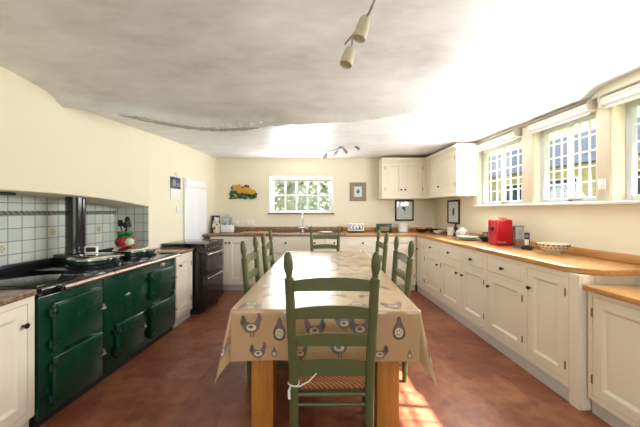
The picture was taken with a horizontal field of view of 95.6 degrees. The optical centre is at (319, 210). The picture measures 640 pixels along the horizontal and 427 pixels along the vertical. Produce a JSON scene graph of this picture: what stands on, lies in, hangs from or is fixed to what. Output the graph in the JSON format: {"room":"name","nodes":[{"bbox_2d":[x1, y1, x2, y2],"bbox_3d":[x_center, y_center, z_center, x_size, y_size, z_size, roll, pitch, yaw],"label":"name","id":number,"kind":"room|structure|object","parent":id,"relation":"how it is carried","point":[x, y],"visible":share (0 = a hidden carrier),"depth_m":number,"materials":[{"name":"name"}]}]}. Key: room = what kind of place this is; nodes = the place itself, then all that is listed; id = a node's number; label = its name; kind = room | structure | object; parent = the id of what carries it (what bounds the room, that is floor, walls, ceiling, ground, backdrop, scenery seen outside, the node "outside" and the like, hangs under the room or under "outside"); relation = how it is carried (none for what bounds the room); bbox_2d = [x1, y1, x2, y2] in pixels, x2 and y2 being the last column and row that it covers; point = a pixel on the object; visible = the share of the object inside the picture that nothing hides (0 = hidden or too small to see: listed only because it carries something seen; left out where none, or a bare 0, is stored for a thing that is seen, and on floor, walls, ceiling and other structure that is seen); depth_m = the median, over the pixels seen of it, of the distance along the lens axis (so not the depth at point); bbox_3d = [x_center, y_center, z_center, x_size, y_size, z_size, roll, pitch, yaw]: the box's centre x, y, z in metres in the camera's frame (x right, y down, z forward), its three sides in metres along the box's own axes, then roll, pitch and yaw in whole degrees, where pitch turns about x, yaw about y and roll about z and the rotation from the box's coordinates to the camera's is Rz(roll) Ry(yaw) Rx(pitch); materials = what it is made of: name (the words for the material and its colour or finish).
{"room":"kitchen","nodes":[
{"label":"kitchen","id":0,"kind":"room"},
{"bbox_2d":[0,195,114,265],"bbox_3d":[-2.590,0.520,2.119,0.104,1.600,2.950,0,0,3],"label":"wall","id":1,"kind":"structure","parent":0,"point":[23,238],"depth_m":2.61,"materials":[{"name":"tile"}]},
{"bbox_2d":[0,211,115,214],"bbox_3d":[-2.538,0.020,2.110,0.034,0.034,2.738,0,0,3],"label":"trim","id":2,"kind":"structure","parent":1,"relation":"attached to","point":[1,212],"depth_m":2.60,"materials":[{"name":"grey tile"}]},
{"bbox_2d":[0,66,215,247],"bbox_3d":[-2.344,0.110,1.899,0.421,2.420,7.580,0,0,3],"label":"wall","id":3,"kind":"structure","parent":0,"point":[48,149],"depth_m":2.64,"materials":[{"name":"beige paint"}]},
{"bbox_2d":[0,192,15,195],"bbox_3d":[-2.301,-0.122,2.122,0.040,0.022,0.110,0,0,3],"label":"light","id":4,"kind":"object","parent":3,"relation":"attached to","point":[1,193],"visible":1,"depth_m":2.12,"materials":[{"name":"black metal"}]},
{"bbox_2d":[115,208,148,248],"bbox_3d":[-2.253,0.214,3.470,0.418,0.492,0.012,0,0,3],"label":"wall","id":5,"kind":"structure","parent":3,"relation":"attached to","point":[139,217],"depth_m":3.46,"materials":[{"name":"tile"}]},
{"bbox_2d":[170,173,180,199],"bbox_3d":[-1.996,-0.337,4.022,0.020,0.374,0.240,0,0,3],"label":"wall calendar","id":6,"kind":"object","parent":3,"relation":"attached to","point":[175,182],"visible":1,"depth_m":4.01,"materials":[{"name":"white paper"}]},
{"bbox_2d":[170,176,180,188],"bbox_3d":[-2.002,-0.381,4.023,0.008,0.158,0.240,0,0,3],"label":"photo","id":7,"kind":"object","parent":6,"relation":"on","point":[175,182],"depth_m":4.01},
{"bbox_2d":[183,178,206,239],"bbox_3d":[-1.955,0.415,4.586,0.037,1.790,0.710,0,0,3],"label":"door","id":8,"kind":"structure","parent":3,"relation":"in","point":[194,191],"depth_m":4.51,"materials":[{"name":"white paint"}]},
{"bbox_2d":[0,0,639,157],"bbox_3d":[0.000,-0.954,1.889,6.008,0.378,7.586,0,0,0],"label":"ceiling","id":9,"kind":"structure","parent":0,"point":[427,77],"depth_m":1.95,"materials":[{"name":"white paint"}]},
{"bbox_2d":[120,115,261,131],"bbox_3d":[-1.140,-0.783,2.649,1.202,0.076,0.165,0,0,-9],"label":"trim","id":10,"kind":"structure","parent":9,"relation":"attached to","point":[214,127],"depth_m":2.70,"materials":[{"name":"grey paint"}]},
{"bbox_2d":[323,146,359,158],"bbox_3d":[0.319,-0.888,4.345,0.558,0.228,0.100,0,0,8],"label":"track light","id":11,"kind":"object","parent":9,"relation":"attached to","point":[357,148],"visible":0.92,"depth_m":4.32,"materials":[{"name":"silver metal"}]},
{"bbox_2d":[340,0,375,68],"bbox_3d":[0.200,-0.872,1.254,0.100,0.285,0.570,0,0,-13],"label":"track light","id":12,"kind":"object","parent":9,"relation":"attached to","point":[359,35],"visible":1,"depth_m":1.34,"materials":[{"name":"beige metal"}]},
{"bbox_2d":[39,282,611,426],"bbox_3d":[-0.150,1.380,1.940,6.100,0.120,7.680,0,0,0],"label":"floor","id":13,"kind":"structure","parent":0,"point":[170,383],"depth_m":2.09,"materials":[{"name":"tile"}]},
{"bbox_2d":[0,296,34,426],"bbox_3d":[-1.840,0.912,1.438,0.390,0.815,0.555,0,0,-6],"label":"base cabinet","id":14,"kind":"object","parent":13,"relation":"on","point":[17,319],"visible":0.98,"depth_m":1.63,"materials":[{"name":"beige paint"}]},
{"bbox_2d":[0,289,36,306],"bbox_3d":[-1.847,0.486,1.437,0.375,0.034,0.555,0,0,-6],"label":"countertop","id":15,"kind":"structure","parent":14,"relation":"on","point":[6,296],"depth_m":1.64,"materials":[{"name":"brown stone"}]},
{"bbox_2d":[0,197,180,426],"bbox_3d":[-1.981,0.590,2.500,0.816,1.460,1.479,0,0,3],"label":"range cooker","id":16,"kind":"object","parent":13,"relation":"on","point":[95,313],"visible":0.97,"depth_m":2.24,"materials":[{"name":"green metal"}]},
{"bbox_2d":[0,270,105,296],"bbox_3d":[-2.019,0.493,2.008,0.754,0.060,0.531,0,0,0],"label":"cooktop","id":17,"kind":"object","parent":16,"relation":"in","point":[48,283],"depth_m":1.97,"materials":[{"name":"black metal"}]},
{"bbox_2d":[85,246,97,253],"bbox_3d":[-1.955,0.336,2.480,0.096,0.062,0.027,0,0,-12],"label":"timer","id":18,"kind":"object","parent":16,"relation":"on","point":[88,249],"visible":1,"depth_m":2.47,"materials":[{"name":"white plastic"}]},
{"bbox_2d":[114,231,135,247],"bbox_3d":[-1.947,0.285,2.907,0.187,0.159,0.180,0,0,0],"label":"pot","id":19,"kind":"object","parent":16,"relation":"on","point":[122,240],"visible":0.99,"depth_m":2.85,"materials":[{"name":"red ceramic"}]},
{"bbox_2d":[118,220,122,231],"bbox_3d":[-1.994,0.174,2.907,0.060,0.162,0.012,0,0,0],"label":"utensil","id":20,"kind":"object","parent":19,"relation":"in","point":[120,222],"visible":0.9,"depth_m":2.90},
{"bbox_2d":[127,221,131,230],"bbox_3d":[-1.909,0.179,2.907,0.057,0.152,0.012,0,0,0],"label":"utensil","id":21,"kind":"object","parent":19,"relation":"in","point":[128,222],"visible":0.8,"depth_m":2.90,"materials":[{"name":"silver metal"}]},
{"bbox_2d":[172,251,191,327],"bbox_3d":[-1.799,0.912,3.441,0.460,0.815,0.360,0,0,3],"label":"base cabinet","id":22,"kind":"object","parent":13,"relation":"on","point":[182,292],"visible":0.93,"depth_m":3.42,"materials":[{"name":"beige paint"}]},
{"bbox_2d":[155,248,192,253],"bbox_3d":[-1.806,0.486,3.442,0.445,0.034,0.360,0,0,3],"label":"countertop","id":23,"kind":"structure","parent":22,"relation":"on","point":[159,250],"depth_m":3.40,"materials":[{"name":"brown wood"}]},
{"bbox_2d":[162,239,225,314],"bbox_3d":[-1.690,0.870,3.967,0.605,0.900,0.610,0,0,3],"label":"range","id":24,"kind":"object","parent":13,"relation":"on","point":[207,254],"visible":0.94,"depth_m":3.70,"materials":[{"name":"black metal"}]},
{"bbox_2d":[162,239,223,245],"bbox_3d":[-1.710,0.436,3.968,0.565,0.033,0.610,0,0,3],"label":"cooktop","id":25,"kind":"object","parent":24,"relation":"in","point":[186,242],"depth_m":3.81,"materials":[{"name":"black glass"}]},
{"bbox_2d":[210,236,247,289],"bbox_3d":[-1.495,0.874,5.042,0.610,0.893,0.630,0,0,0],"label":"base cabinet","id":26,"kind":"object","parent":13,"relation":"on","point":[233,274],"visible":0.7,"depth_m":4.76,"materials":[{"name":"beige paint"}]},
{"bbox_2d":[202,227,345,235],"bbox_3d":[-0.753,0.362,5.059,2.343,0.125,0.637,0,0,0],"label":"countertop","id":27,"kind":"structure","parent":26,"relation":"on","point":[276,231],"depth_m":5.32,"materials":[{"name":"brown wood"}]},
{"bbox_2d":[212,217,219,232],"bbox_3d":[-1.800,0.247,5.049,0.131,0.273,0.122,0,0,0],"label":"ceramic figurine","id":28,"kind":"object","parent":27,"relation":"on","point":[216,226],"visible":1,"depth_m":5.01,"materials":[{"name":"white ceramic"}]},
{"bbox_2d":[212,215,219,231],"bbox_3d":[-1.865,0.236,5.200,0.122,0.295,0.106,0,0,0],"label":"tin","id":29,"kind":"object","parent":27,"relation":"on","point":[213,216],"visible":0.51,"depth_m":5.15,"materials":[{"name":"purple metal"}]},
{"bbox_2d":[221,218,233,232],"bbox_3d":[-1.619,0.219,5.100,0.213,0.330,0.172,0,0,0],"label":"food processor","id":30,"kind":"object","parent":27,"relation":"on","point":[226,228],"visible":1,"depth_m":5.03,"materials":[{"name":"white plastic"}]},
{"bbox_2d":[240,231,268,233],"bbox_3d":[-1.080,0.373,4.930,0.500,0.022,0.280,0,0,0],"label":"chopping board","id":31,"kind":"object","parent":27,"relation":"on","point":[243,232],"visible":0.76,"depth_m":4.79,"materials":[{"name":"brown wood"}]},
{"bbox_2d":[298,211,307,231],"bbox_3d":[-0.332,0.201,5.184,0.178,0.366,0.197,0,0,31],"label":"mixer tap","id":32,"kind":"object","parent":27,"relation":"on","point":[302,227],"visible":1,"depth_m":5.21,"materials":[{"name":"silver metal"}]},
{"bbox_2d":[248,236,267,288],"bbox_3d":[-1.021,0.874,5.040,0.332,0.893,0.633,0,0,0],"label":"base cabinet","id":33,"kind":"object","parent":13,"relation":"on","point":[250,238],"visible":0.34,"depth_m":4.76,"materials":[{"name":"beige paint"}]},
{"bbox_2d":[240,236,288,382],"bbox_3d":[-0.374,0.775,2.420,0.468,1.090,0.466,0,0,0],"label":"chair","id":34,"kind":"object","parent":13,"relation":"on","point":[247,275],"visible":0.33,"depth_m":2.22,"materials":[{"name":"green paint"}]},
{"bbox_2d":[261,230,273,273],"bbox_3d":[-0.366,0.775,3.160,0.468,1.090,0.466,0,0,0],"label":"chair","id":35,"kind":"object","parent":13,"relation":"on","point":[270,258],"visible":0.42,"depth_m":3.09,"materials":[{"name":"green paint"}]},
{"bbox_2d":[268,236,303,268],"bbox_3d":[-0.562,0.874,5.040,0.580,0.893,0.633,0,0,0],"label":"base cabinet","id":36,"kind":"object","parent":13,"relation":"on","point":[281,244],"visible":0.34,"depth_m":4.76,"materials":[{"name":"beige paint"}]},
{"bbox_2d":[304,236,344,250],"bbox_3d":[0.073,0.874,5.040,0.684,0.893,0.633,0,0,0],"label":"base cabinet","id":37,"kind":"object","parent":13,"relation":"on","point":[306,238],"visible":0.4,"depth_m":4.76,"materials":[{"name":"beige paint"}]},
{"bbox_2d":[251,360,398,426],"bbox_3d":[0.049,0.947,2.853,1.086,0.746,2.383,0,0,1],"label":"dining table","id":38,"kind":"object","parent":13,"relation":"on","point":[263,372],"visible":0.16,"depth_m":1.75,"materials":[{"name":"orange wood"}]},
{"bbox_2d":[215,251,436,386],"bbox_3d":[0.049,0.766,2.853,1.221,0.402,2.524,0,0,1],"label":"tablecloth","id":39,"kind":"object","parent":38,"relation":"on","point":[256,330],"visible":0.75,"depth_m":1.66,"materials":[{"name":"beige fabric"}]},
{"bbox_2d":[310,226,339,250],"bbox_3d":[0.075,0.775,4.116,0.466,1.090,0.468,0,0,0],"label":"chair","id":40,"kind":"object","parent":13,"relation":"on","point":[324,236],"visible":0.39,"depth_m":4.31,"materials":[{"name":"green paint"}]},
{"bbox_2d":[284,252,380,426],"bbox_3d":[0.060,0.764,1.679,0.503,1.112,0.468,0,0,-1],"label":"chair","id":41,"kind":"object","parent":13,"relation":"on","point":[358,376],"visible":0.91,"depth_m":1.49,"materials":[{"name":"green paint"}]},
{"bbox_2d":[287,373,316,399],"bbox_3d":[-0.093,0.891,1.502,0.155,0.128,0.076,0,0,0],"label":"cord","id":42,"kind":"object","parent":41,"relation":"attached to","point":[289,389],"visible":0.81,"depth_m":1.47,"materials":[{"name":"white fabric"}]},
{"bbox_2d":[345,236,379,258],"bbox_3d":[0.702,0.874,5.040,0.567,0.893,0.633,0,0,0],"label":"base cabinet","id":43,"kind":"object","parent":13,"relation":"on","point":[367,244],"visible":0.36,"depth_m":4.76,"materials":[{"name":"beige paint"}]},
{"bbox_2d":[343,227,432,235],"bbox_3d":[1.250,0.367,5.059,1.659,0.115,0.637,0,0,0],"label":"countertop","id":44,"kind":"structure","parent":43,"relation":"on","point":[368,231],"depth_m":5.08,"materials":[{"name":"brown wood"}]},
{"bbox_2d":[347,223,364,232],"bbox_3d":[0.637,0.301,5.117,0.295,0.166,0.167,0,0,0],"label":"toaster","id":45,"kind":"object","parent":44,"relation":"on","point":[351,227],"visible":1,"depth_m":5.04,"materials":[{"name":"white metal"}]},
{"bbox_2d":[376,224,391,232],"bbox_3d":[1.125,0.309,5.120,0.256,0.150,0.146,0,0,0],"label":"tin","id":46,"kind":"object","parent":44,"relation":"on","point":[383,228],"visible":0.97,"depth_m":5.05,"materials":[{"name":"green metal"}]},
{"bbox_2d":[397,223,408,231],"bbox_3d":[1.475,0.299,5.160,0.192,0.170,0.192,0,0,0],"label":"crock","id":47,"kind":"object","parent":44,"relation":"on","point":[401,227],"visible":0.98,"depth_m":5.08,"materials":[{"name":"white ceramic"}]},
{"bbox_2d":[375,230,388,273],"bbox_3d":[0.484,0.775,3.240,0.468,1.090,0.466,0,0,0],"label":"chair","id":48,"kind":"object","parent":13,"relation":"on","point":[384,246],"visible":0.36,"depth_m":3.03,"materials":[{"name":"green paint"}]},
{"bbox_2d":[380,236,415,289],"bbox_3d":[1.281,0.874,5.042,0.586,0.893,0.630,0,0,0],"label":"base cabinet","id":49,"kind":"object","parent":13,"relation":"on","point":[404,241],"visible":0.44,"depth_m":4.77,"materials":[{"name":"beige paint"}]},
{"bbox_2d":[391,236,413,382],"bbox_3d":[0.484,0.775,2.420,0.468,1.090,0.466,0,0,0],"label":"chair","id":50,"kind":"object","parent":13,"relation":"on","point":[408,260],"visible":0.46,"depth_m":2.23,"materials":[{"name":"green paint"}]},
{"bbox_2d":[416,237,424,295],"bbox_3d":[1.851,0.874,4.612,0.585,0.893,0.290,0,0,-3],"label":"base cabinet","id":51,"kind":"object","parent":13,"relation":"on","point":[420,241],"visible":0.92,"depth_m":4.63,"materials":[{"name":"beige paint"}]},
{"bbox_2d":[424,238,440,307],"bbox_3d":[1.868,0.874,4.199,0.588,0.893,0.531,0,0,-3],"label":"base cabinet","id":52,"kind":"object","parent":13,"relation":"on","point":[431,248],"visible":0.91,"depth_m":4.18,"materials":[{"name":"beige paint"}]},
{"bbox_2d":[440,242,460,322],"bbox_3d":[1.892,0.874,3.672,0.588,0.893,0.518,0,0,-3],"label":"base cabinet","id":53,"kind":"object","parent":13,"relation":"on","point":[449,254],"visible":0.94,"depth_m":3.65,"materials":[{"name":"beige paint"}]},
{"bbox_2d":[460,247,486,341],"bbox_3d":[1.914,0.874,3.170,0.588,0.893,0.482,0,0,-3],"label":"base cabinet","id":54,"kind":"object","parent":13,"relation":"on","point":[472,262],"visible":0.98,"depth_m":3.13,"materials":[{"name":"beige paint"}]},
{"bbox_2d":[486,253,525,369],"bbox_3d":[1.937,0.874,2.665,0.588,0.893,0.524,0,0,-3],"label":"base cabinet","id":55,"kind":"object","parent":13,"relation":"on","point":[505,277],"visible":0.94,"depth_m":2.62,"materials":[{"name":"beige paint"}]},
{"bbox_2d":[525,262,587,401],"bbox_3d":[1.959,0.874,2.201,0.585,0.893,0.399,0,0,-3],"label":"base cabinet","id":56,"kind":"object","parent":13,"relation":"on","point":[546,289],"visible":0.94,"depth_m":2.18,"materials":[{"name":"beige paint"}]},
{"bbox_2d":[408,228,639,275],"bbox_3d":[1.913,0.372,3.489,0.593,0.105,3.771,0,0,-3],"label":"countertop","id":57,"kind":"structure","parent":56,"relation":"on","point":[579,260],"depth_m":2.35,"materials":[{"name":"brown wood"}]},
{"bbox_2d":[415,228,427,231],"bbox_3d":[1.800,0.351,5.120,0.230,0.065,0.230,0,0,0],"label":"wooden bowl","id":58,"kind":"object","parent":57,"relation":"on","point":[426,229],"visible":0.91,"depth_m":5.05,"materials":[{"name":"brown wood"}]},
{"bbox_2d":[433,230,443,233],"bbox_3d":[1.970,0.359,4.820,0.184,0.050,0.184,0,0,0],"label":"serving bowl","id":59,"kind":"object","parent":57,"relation":"on","point":[435,231],"visible":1,"depth_m":4.79,"materials":[{"name":"white ceramic"}]},
{"bbox_2d":[446,227,454,235],"bbox_3d":[2.007,0.322,4.449,0.126,0.125,0.102,0,0,37],"label":"mug","id":60,"kind":"object","parent":57,"relation":"on","point":[450,230],"visible":1,"depth_m":4.41,"materials":[{"name":"white ceramic"}]},
{"bbox_2d":[456,227,468,235],"bbox_3d":[2.020,0.306,4.112,0.186,0.156,0.217,0,0,-40],"label":"teapot","id":61,"kind":"object","parent":57,"relation":"on","point":[461,231],"visible":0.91,"depth_m":4.06,"materials":[{"name":"white ceramic"}]},
{"bbox_2d":[455,237,479,239],"bbox_3d":[1.930,0.372,3.800,0.290,0.024,0.288,0,0,0],"label":"plate","id":62,"kind":"object","parent":57,"relation":"on","point":[460,238],"visible":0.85,"depth_m":3.78,"materials":[{"name":"green ceramic"}]},
{"bbox_2d":[457,235,477,238],"bbox_3d":[1.930,0.349,3.800,0.260,0.024,0.259,0,0,0],"label":"plate","id":63,"kind":"object","parent":62,"relation":"on","point":[461,236],"visible":1,"depth_m":3.83,"materials":[{"name":"white ceramic"}]},
{"bbox_2d":[479,235,487,241],"bbox_3d":[2.040,0.342,3.565,0.150,0.084,0.150,0,0,0],"label":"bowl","id":64,"kind":"object","parent":57,"relation":"on","point":[483,238],"visible":0.67,"depth_m":3.53,"materials":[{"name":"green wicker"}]},
{"bbox_2d":[488,217,515,245],"bbox_3d":[2.039,0.231,3.271,0.235,0.307,0.202,0,0,6],"label":"coffee machine","id":65,"kind":"object","parent":57,"relation":"on","point":[501,231],"visible":0.95,"depth_m":3.18,"materials":[{"name":"red plastic"}]},
{"bbox_2d":[521,232,532,249],"bbox_3d":[2.055,0.301,2.880,0.090,0.165,0.100,0,0,42],"label":"cordless phone","id":66,"kind":"object","parent":57,"relation":"on","point":[526,246],"visible":1,"depth_m":2.87,"materials":[{"name":"black plastic"}]},
{"bbox_2d":[536,242,570,254],"bbox_3d":[2.070,0.339,2.580,0.246,0.090,0.246,0,0,0],"label":"fruit bowl","id":67,"kind":"object","parent":57,"relation":"on","point":[548,247],"visible":1,"depth_m":2.53,"materials":[{"name":"beige ceramic"}]},
{"bbox_2d":[569,273,639,410],"bbox_3d":[1.993,0.874,1.962,0.571,0.893,0.076,0,0,-3],"label":"end panel","id":68,"kind":"object","parent":13,"relation":"on","point":[578,297],"visible":0.3,"depth_m":1.92,"materials":[{"name":"beige paint"}]},
{"bbox_2d":[588,291,639,426],"bbox_3d":[2.006,0.920,1.431,0.530,0.800,0.950,0,0,-3],"label":"base cabinet","id":69,"kind":"object","parent":13,"relation":"on","point":[613,324],"visible":0.96,"depth_m":1.75,"materials":[{"name":"beige paint"}]},
{"bbox_2d":[583,285,639,305],"bbox_3d":[2.017,0.501,1.417,0.603,0.034,0.953,0,0,0],"label":"countertop","id":70,"kind":"structure","parent":69,"relation":"on","point":[626,293],"depth_m":1.75,"materials":[{"name":"brown wood"}]},
{"bbox_2d":[216,158,434,281],"bbox_3d":[0.150,0.110,5.550,4.900,2.420,0.340,0,0,0],"label":"wall","id":71,"kind":"structure","parent":0,"point":[255,173],"depth_m":5.38,"materials":[{"name":"beige paint"}]},
{"bbox_2d":[229,184,256,198],"bbox_3d":[-1.416,-0.346,5.355,0.531,0.284,0.063,0,0,0],"label":"wall plaque","id":72,"kind":"object","parent":71,"relation":"attached to","point":[239,190],"visible":1,"depth_m":5.33,"materials":[{"name":"ceramic"}]},
{"bbox_2d":[246,221,253,224],"bbox_3d":[-1.299,0.232,5.370,0.150,0.086,0.015,0,0,0],"label":"wall socket","id":73,"kind":"object","parent":71,"relation":"attached to","point":[247,222],"visible":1,"depth_m":5.37,"materials":[{"name":"white plastic"}]},
{"bbox_2d":[269,176,332,212],"bbox_3d":[-0.350,-0.300,5.488,1.190,0.690,0.224,0,0,0],"label":"window","id":74,"kind":"structure","parent":71,"relation":"in","point":[272,195],"depth_m":5.55,"materials":[{"name":"white paint"}]},
{"bbox_2d":[271,178,330,180],"bbox_3d":[-0.350,-0.583,5.460,1.130,0.066,0.044,0,0,0],"label":"roller blind","id":75,"kind":"object","parent":74,"relation":"attached to","point":[272,179],"visible":1,"depth_m":5.44,"materials":[{"name":"fabric"}]},
{"bbox_2d":[268,213,333,213],"bbox_3d":[-0.350,0.057,5.375,1.230,0.024,0.050,0,0,0],"label":"trim","id":76,"kind":"structure","parent":71,"relation":"attached to","point":[268,213],"depth_m":5.35,"materials":[{"name":"white wood"}]},
{"bbox_2d":[350,182,365,200],"bbox_3d":[0.705,-0.349,5.369,0.300,0.345,0.018,0,0,0],"label":"framed picture","id":77,"kind":"object","parent":71,"relation":"attached to","point":[357,189],"visible":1,"depth_m":5.36,"materials":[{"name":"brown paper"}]},
{"bbox_2d":[378,158,425,198],"bbox_3d":[1.479,-0.562,5.197,0.812,0.715,0.355,0,0,0],"label":"upper cabinet","id":78,"kind":"object","parent":71,"relation":"attached to","point":[399,178],"visible":0.94,"depth_m":5.05,"materials":[{"name":"beige paint"}]},
{"bbox_2d":[395,200,413,220],"bbox_3d":[1.562,-0.001,5.369,0.345,0.385,0.018,0,0,0],"label":"framed picture","id":79,"kind":"object","parent":71,"relation":"attached to","point":[404,209],"visible":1,"depth_m":5.37,"materials":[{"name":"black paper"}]},
{"bbox_2d":[435,70,639,255],"bbox_3d":[2.361,0.110,1.992,0.161,2.420,7.780,0,0,-3],"label":"wall","id":80,"kind":"structure","parent":0,"point":[604,227],"depth_m":2.54,"materials":[{"name":"beige paint"}]},
{"bbox_2d":[425,143,477,198],"bbox_3d":[1.995,-0.562,4.516,0.330,0.715,1.072,0,0,-3],"label":"upper cabinet","id":81,"kind":"object","parent":80,"relation":"attached to","point":[452,171],"visible":0.97,"depth_m":4.11,"materials":[{"name":"beige paint"}]},
{"bbox_2d":[447,200,459,223],"bbox_3d":[2.149,0.022,4.675,0.018,0.385,0.380,0,0,-3],"label":"framed picture","id":82,"kind":"object","parent":80,"relation":"attached to","point":[453,206],"visible":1,"depth_m":4.67,"materials":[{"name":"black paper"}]},
{"bbox_2d":[482,137,521,204],"bbox_3d":[2.275,-0.453,3.619,0.086,0.755,0.840,0,0,-3],"label":"window","id":83,"kind":"structure","parent":80,"relation":"in","point":[502,147],"depth_m":3.63,"materials":[{"name":"white paint"}]},
{"bbox_2d":[473,129,521,151],"bbox_3d":[2.169,-0.849,3.600,0.080,0.102,0.820,0,0,-3],"label":"roller blind","id":84,"kind":"object","parent":83,"relation":"attached to","point":[513,135],"visible":1,"depth_m":3.48,"materials":[{"name":"fabric"}]},
{"bbox_2d":[473,200,639,206],"bbox_3d":[2.250,-0.062,2.627,0.105,0.026,2.860,0,0,-3],"label":"trim","id":85,"kind":"structure","parent":80,"relation":"attached to","point":[616,201],"depth_m":2.55,"materials":[{"name":"white paint"}]},
{"bbox_2d":[477,80,639,144],"bbox_3d":[2.242,-0.912,2.522,0.032,0.015,3.050,0,0,-3],"label":"trim","id":86,"kind":"structure","parent":80,"relation":"attached to","point":[638,81],"depth_m":2.60,"materials":[{"name":"beige wood"}]},
{"bbox_2d":[522,107,610,203],"bbox_3d":[2.242,-0.453,2.722,0.013,0.755,0.926,0,0,-2],"label":"trim","id":87,"kind":"structure","parent":80,"relation":"attached to","point":[603,115],"depth_m":2.35,"materials":[{"name":"paint"}]},
{"bbox_2d":[541,112,595,202],"bbox_3d":[2.316,-0.453,2.700,0.086,0.755,0.640,0,0,-3],"label":"window","id":88,"kind":"structure","parent":80,"relation":"in","point":[569,125],"depth_m":2.69,"materials":[{"name":"white paint"}]},
{"bbox_2d":[526,100,597,133],"bbox_3d":[2.209,-0.849,2.700,0.080,0.102,0.680,0,0,-3],"label":"roller blind","id":89,"kind":"object","parent":88,"relation":"attached to","point":[585,109],"visible":0.98,"depth_m":2.61,"materials":[{"name":"fabric"}]},
{"bbox_2d":[598,178,605,189],"bbox_3d":[2.245,-0.210,2.312,0.015,0.086,0.060,0,0,-2],"label":"wall switch","id":90,"kind":"object","parent":80,"relation":"attached to","point":[601,182],"visible":1,"depth_m":2.31,"materials":[{"name":"white plastic"}]},
{"bbox_2d":[597,83,639,107],"bbox_3d":[2.252,-0.849,1.746,0.080,0.102,1.090,0,0,-3],"label":"roller blind","id":91,"kind":"object","parent":80,"relation":"attached to","point":[632,92],"visible":1,"depth_m":2.14,"materials":[{"name":"fabric"}]},
{"bbox_2d":[626,99,639,199],"bbox_3d":[2.397,-0.453,1.778,0.086,0.755,0.950,0,0,-3],"label":"window","id":92,"kind":"structure","parent":80,"relation":"in","point":[631,107],"depth_m":2.21,"materials":[{"name":"white paint"}]},
{"label":"outside","id":93,"kind":"structure","parent":0,"visible":0},
{"bbox_3d":[8.000,1.720,8.000,44.000,0.100,44.000,0,0,0],"label":"ground","id":94,"kind":"structure","parent":93,"visible":0},
{"bbox_2d":[275,181,328,209],"bbox_3d":[-0.298,-0.011,8.085,8.128,3.480,1.430,0,0,0],"label":"hedge","id":95,"kind":"object","parent":94,"relation":"on","point":[279,185],"visible":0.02,"depth_m":8.00,"materials":[{"name":"green plant"}]},
{"bbox_2d":[320,181,328,209],"bbox_3d":[0.356,0.247,7.190,0.666,2.847,0.853,0,0,19],"label":"tree","id":96,"kind":"object","parent":94,"relation":"on","point":[326,202],"visible":0.19,"depth_m":7.12,"materials":[{"name":"green plant"}]},
{"bbox_2d":[488,117,639,201],"bbox_3d":[11.034,-1.130,10.259,5.600,5.600,17.600,0,0,-6],"label":"stone house","id":97,"kind":"structure","parent":94,"relation":"on","point":[584,141],"depth_m":10.56,"materials":[{"name":"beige stone"}]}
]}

